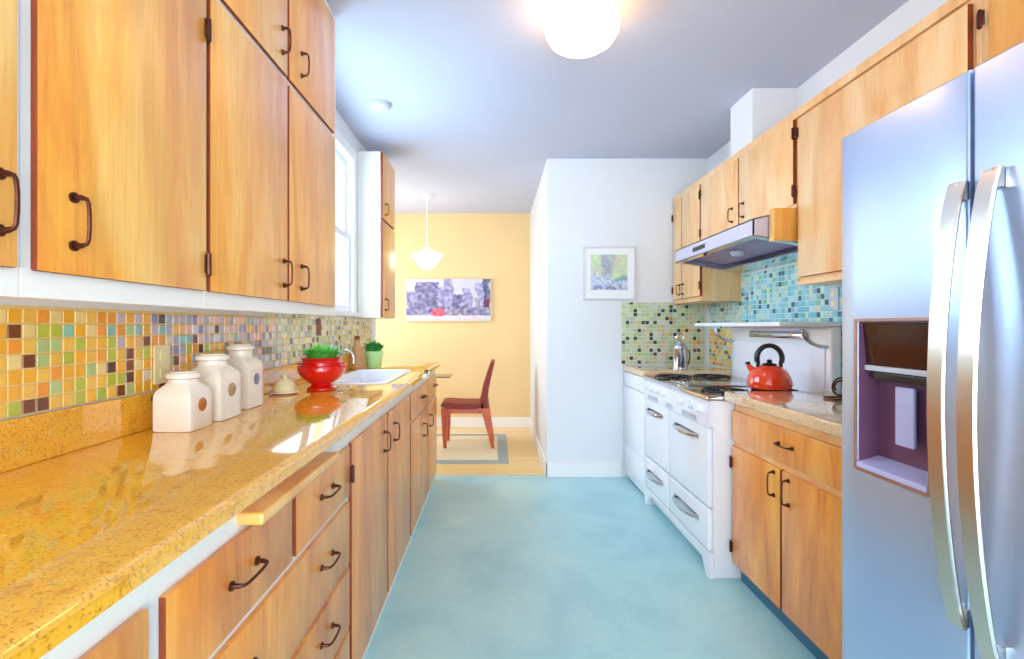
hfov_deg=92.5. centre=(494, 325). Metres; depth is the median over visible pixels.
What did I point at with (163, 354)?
socket
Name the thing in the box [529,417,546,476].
baseboard
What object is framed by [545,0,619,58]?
ceiling lamp
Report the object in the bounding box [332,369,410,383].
sink
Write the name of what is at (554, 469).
baseboard
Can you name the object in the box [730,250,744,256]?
lamp
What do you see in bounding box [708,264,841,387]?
backsplash
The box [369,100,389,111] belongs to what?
smoke detector
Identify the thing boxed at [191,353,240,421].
canister
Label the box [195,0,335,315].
upper cabinet
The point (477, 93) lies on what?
ceiling
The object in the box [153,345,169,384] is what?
wall outlet
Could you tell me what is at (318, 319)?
wall outlet
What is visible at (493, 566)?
floor
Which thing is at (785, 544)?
base cabinet
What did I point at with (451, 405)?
dining chair
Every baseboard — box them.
[437,417,528,427]
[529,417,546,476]
[546,462,620,476]
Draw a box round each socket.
[160,351,166,359]
[160,368,166,377]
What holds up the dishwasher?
on the floor
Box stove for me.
[643,322,840,578]
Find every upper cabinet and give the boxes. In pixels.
[0,0,20,296]
[6,0,211,307]
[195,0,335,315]
[357,151,394,318]
[672,178,740,303]
[699,110,798,241]
[795,0,982,284]
[976,0,1023,61]
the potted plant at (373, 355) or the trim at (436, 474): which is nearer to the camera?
the potted plant at (373, 355)
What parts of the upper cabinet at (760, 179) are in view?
door, handle, handle, door, panel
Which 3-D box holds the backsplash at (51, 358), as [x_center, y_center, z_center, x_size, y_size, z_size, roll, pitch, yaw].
[-1.008,0.064,2.050,0.004,0.253,3.900,0,0,0]
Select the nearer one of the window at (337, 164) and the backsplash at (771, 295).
the backsplash at (771, 295)
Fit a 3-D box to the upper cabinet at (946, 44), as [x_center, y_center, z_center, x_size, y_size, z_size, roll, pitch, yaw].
[1.599,-0.624,1.931,0.301,0.853,0.892,0,0,0]
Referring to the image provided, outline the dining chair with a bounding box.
[441,359,494,447]
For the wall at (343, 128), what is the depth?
1.86 m
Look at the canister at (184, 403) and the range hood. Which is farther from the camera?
the range hood
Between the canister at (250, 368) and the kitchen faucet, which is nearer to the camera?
the canister at (250, 368)
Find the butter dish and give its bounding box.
[269,373,299,394]
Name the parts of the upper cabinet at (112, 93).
handle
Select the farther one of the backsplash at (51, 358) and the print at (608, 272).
the print at (608, 272)
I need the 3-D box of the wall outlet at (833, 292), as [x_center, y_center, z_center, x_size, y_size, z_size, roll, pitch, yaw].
[1.741,-0.140,2.520,0.008,0.115,0.070,0,0,0]
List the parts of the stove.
knob, handle, handle, knob, oven door, drawer, knob, control panel, knob, handle, handle, knob, oven door, drawer, knob, leg, lamp trim, backguard panel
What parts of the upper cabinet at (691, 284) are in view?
door, door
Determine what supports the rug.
on the floor
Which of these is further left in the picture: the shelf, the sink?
the sink
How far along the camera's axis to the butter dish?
2.10 m
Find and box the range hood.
[675,215,797,273]
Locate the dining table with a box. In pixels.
[437,374,451,377]
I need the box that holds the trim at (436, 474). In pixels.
[436,474,543,474]
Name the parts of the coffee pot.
pot, lid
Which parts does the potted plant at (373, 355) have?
pot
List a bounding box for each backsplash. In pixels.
[0,305,371,418]
[621,302,705,363]
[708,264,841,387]
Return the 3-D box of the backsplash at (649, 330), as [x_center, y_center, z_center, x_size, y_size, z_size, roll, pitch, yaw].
[1.389,0.059,4.028,0.698,0.508,0.004,0,0,0]
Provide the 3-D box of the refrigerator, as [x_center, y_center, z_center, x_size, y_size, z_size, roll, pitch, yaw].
[1.331,0.350,0.956,0.808,1.780,0.911,0,0,0]
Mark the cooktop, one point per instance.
(696, 387)
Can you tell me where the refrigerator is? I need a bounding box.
[842,41,1023,658]
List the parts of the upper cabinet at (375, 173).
door, door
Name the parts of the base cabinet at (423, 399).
drawer, door, drawer, door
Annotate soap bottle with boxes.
[349,336,365,369]
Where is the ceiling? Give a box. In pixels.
[326,0,908,213]
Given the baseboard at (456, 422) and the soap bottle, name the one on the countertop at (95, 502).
the soap bottle
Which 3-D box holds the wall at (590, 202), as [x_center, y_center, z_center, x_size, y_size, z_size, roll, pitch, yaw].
[1.150,-0.069,4.090,1.440,2.617,0.120,0,0,0]
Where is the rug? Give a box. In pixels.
[437,434,508,462]
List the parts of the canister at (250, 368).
lid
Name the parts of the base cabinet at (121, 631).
door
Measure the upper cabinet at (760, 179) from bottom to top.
0.635 m
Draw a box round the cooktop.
[643,375,801,400]
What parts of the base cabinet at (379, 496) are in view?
door, handle, handle, door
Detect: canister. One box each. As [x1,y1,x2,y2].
[153,370,211,431]
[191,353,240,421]
[226,344,262,408]
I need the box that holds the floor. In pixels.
[364,428,816,658]
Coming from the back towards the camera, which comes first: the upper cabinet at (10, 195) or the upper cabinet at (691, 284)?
the upper cabinet at (691, 284)
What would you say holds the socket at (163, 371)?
attached to the wall outlet at (161, 353)
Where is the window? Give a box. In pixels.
[336,128,360,316]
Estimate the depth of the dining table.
4.81 m
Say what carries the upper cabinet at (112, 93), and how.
attached to the wall at (343, 128)
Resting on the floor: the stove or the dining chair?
the stove
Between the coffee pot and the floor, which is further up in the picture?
the coffee pot
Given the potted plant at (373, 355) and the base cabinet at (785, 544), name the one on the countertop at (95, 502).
the potted plant at (373, 355)
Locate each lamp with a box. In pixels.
[411,193,442,269]
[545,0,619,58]
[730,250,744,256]
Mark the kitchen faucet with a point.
(341, 350)
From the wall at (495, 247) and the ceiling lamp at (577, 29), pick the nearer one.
the ceiling lamp at (577, 29)
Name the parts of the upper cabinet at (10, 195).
handle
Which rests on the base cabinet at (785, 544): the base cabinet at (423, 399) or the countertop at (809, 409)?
the countertop at (809, 409)
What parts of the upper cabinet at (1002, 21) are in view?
door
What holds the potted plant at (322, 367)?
on the countertop at (95, 502)
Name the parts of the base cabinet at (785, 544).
door, handle, handle, handle, drawer, door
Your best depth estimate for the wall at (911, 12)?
2.35 m
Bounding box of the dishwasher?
[623,371,646,494]
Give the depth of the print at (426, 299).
5.97 m
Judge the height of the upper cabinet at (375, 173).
1.220 m
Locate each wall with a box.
[0,110,375,419]
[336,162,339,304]
[376,214,529,416]
[530,164,545,456]
[546,159,707,476]
[708,0,947,390]
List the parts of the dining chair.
leg, leg, seat, backrest, leg, leg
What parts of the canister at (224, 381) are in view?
lid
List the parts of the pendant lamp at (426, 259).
rod, lamp shade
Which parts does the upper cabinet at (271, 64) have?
door, door, handle, handle, handle, handle, door, door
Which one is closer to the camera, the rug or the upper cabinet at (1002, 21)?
the upper cabinet at (1002, 21)
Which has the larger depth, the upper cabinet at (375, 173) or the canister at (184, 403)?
the upper cabinet at (375, 173)
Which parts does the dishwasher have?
panel, door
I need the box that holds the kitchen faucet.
[337,349,354,362]
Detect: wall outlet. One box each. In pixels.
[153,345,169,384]
[317,318,320,335]
[829,287,838,309]
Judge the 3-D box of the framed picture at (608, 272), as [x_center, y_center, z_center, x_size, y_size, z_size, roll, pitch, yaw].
[0.935,-0.432,4.018,0.427,0.435,0.022,0,0,0]
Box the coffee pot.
[672,333,689,369]
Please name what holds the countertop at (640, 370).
on the dishwasher
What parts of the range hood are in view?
switch panel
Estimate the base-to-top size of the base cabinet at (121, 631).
0.909 m
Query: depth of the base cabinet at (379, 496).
1.98 m
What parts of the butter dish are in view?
plate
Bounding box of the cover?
[731,88,796,155]
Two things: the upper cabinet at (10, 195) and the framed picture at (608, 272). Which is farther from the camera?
the framed picture at (608, 272)
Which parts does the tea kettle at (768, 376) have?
spout, lid, handle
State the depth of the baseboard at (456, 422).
5.98 m
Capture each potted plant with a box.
[297,341,345,390]
[364,340,384,367]
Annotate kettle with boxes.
[745,343,792,390]
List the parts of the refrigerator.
freezer door, handle, handle, fridge door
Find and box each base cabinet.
[40,580,148,658]
[148,434,349,658]
[347,390,409,658]
[408,370,437,543]
[729,404,841,658]
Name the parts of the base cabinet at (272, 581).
drawer, handle, drawer, drawer, drawer, handle, handle, handle, drawer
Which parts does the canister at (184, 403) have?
lid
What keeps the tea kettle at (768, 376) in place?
on the stove
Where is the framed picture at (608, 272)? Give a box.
[583,247,634,299]
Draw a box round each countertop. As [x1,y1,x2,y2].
[0,351,439,658]
[622,365,731,376]
[724,391,841,437]
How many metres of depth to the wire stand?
2.12 m
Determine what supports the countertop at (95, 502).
on the base cabinet at (121, 631)
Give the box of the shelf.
[694,322,840,326]
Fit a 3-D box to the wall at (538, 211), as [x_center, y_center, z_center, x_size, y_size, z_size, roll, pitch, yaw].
[0.490,-0.069,5.075,0.120,2.617,1.850,0,0,0]
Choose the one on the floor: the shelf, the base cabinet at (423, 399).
the base cabinet at (423, 399)
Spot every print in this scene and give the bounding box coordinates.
[406,279,490,320]
[591,255,626,289]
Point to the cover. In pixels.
(758, 110)
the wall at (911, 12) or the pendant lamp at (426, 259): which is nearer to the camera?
the wall at (911, 12)
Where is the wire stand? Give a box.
[823,377,841,399]
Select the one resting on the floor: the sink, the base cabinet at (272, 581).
the base cabinet at (272, 581)

